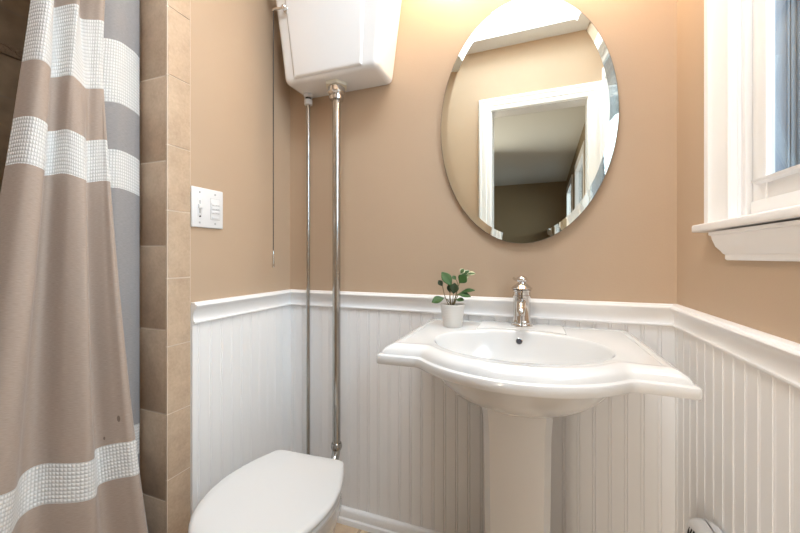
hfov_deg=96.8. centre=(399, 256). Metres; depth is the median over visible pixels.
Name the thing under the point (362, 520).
baseboard
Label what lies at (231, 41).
wall
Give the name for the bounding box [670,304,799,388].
trim
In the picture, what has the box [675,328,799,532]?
wainscot
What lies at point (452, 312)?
potted plant
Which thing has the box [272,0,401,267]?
toilet tank
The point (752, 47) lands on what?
window
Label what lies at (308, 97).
supply pipe
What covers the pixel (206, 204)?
switch plate
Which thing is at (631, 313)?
trim
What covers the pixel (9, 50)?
trim
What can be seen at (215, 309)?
trim
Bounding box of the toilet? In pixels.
[188,450,343,532]
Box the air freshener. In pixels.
[687,518,721,532]
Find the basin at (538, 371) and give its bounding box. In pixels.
[377,318,702,418]
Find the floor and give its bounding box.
[335,523,369,532]
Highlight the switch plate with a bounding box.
[191,186,222,228]
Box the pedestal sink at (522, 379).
[377,318,702,532]
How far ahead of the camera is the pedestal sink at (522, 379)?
0.89 m
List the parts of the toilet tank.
pull chain, chain handle, lever, panel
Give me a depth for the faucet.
1.12 m
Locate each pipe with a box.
[304,92,312,454]
[326,79,346,459]
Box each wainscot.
[191,305,290,515]
[291,305,674,532]
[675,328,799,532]
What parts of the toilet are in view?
seat, bowl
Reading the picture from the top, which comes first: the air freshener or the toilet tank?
the toilet tank
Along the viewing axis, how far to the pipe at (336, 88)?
1.34 m
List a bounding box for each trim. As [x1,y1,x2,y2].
[0,41,22,60]
[191,289,290,324]
[291,289,673,326]
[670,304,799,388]
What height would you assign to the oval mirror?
0.813 m
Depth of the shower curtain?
0.83 m
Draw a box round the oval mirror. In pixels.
[441,0,618,242]
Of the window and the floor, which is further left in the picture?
the floor
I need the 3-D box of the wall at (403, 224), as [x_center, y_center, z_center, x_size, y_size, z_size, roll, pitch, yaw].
[-0.220,-0.194,1.490,2.489,2.490,0.120,0,0,20]
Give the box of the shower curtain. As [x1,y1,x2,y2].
[0,0,147,532]
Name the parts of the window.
casing, sash, storm frame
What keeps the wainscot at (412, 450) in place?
attached to the wall at (403, 224)
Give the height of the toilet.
0.432 m
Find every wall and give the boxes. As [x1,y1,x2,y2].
[0,0,29,191]
[140,0,289,532]
[290,0,676,303]
[677,0,799,343]
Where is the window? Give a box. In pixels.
[692,0,799,260]
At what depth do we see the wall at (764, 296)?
0.89 m
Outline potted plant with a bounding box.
[432,269,474,327]
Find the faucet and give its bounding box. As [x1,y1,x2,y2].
[511,276,532,326]
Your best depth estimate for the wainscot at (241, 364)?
1.24 m
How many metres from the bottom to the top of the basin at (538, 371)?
0.176 m
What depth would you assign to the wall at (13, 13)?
1.34 m
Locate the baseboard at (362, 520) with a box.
[337,505,440,532]

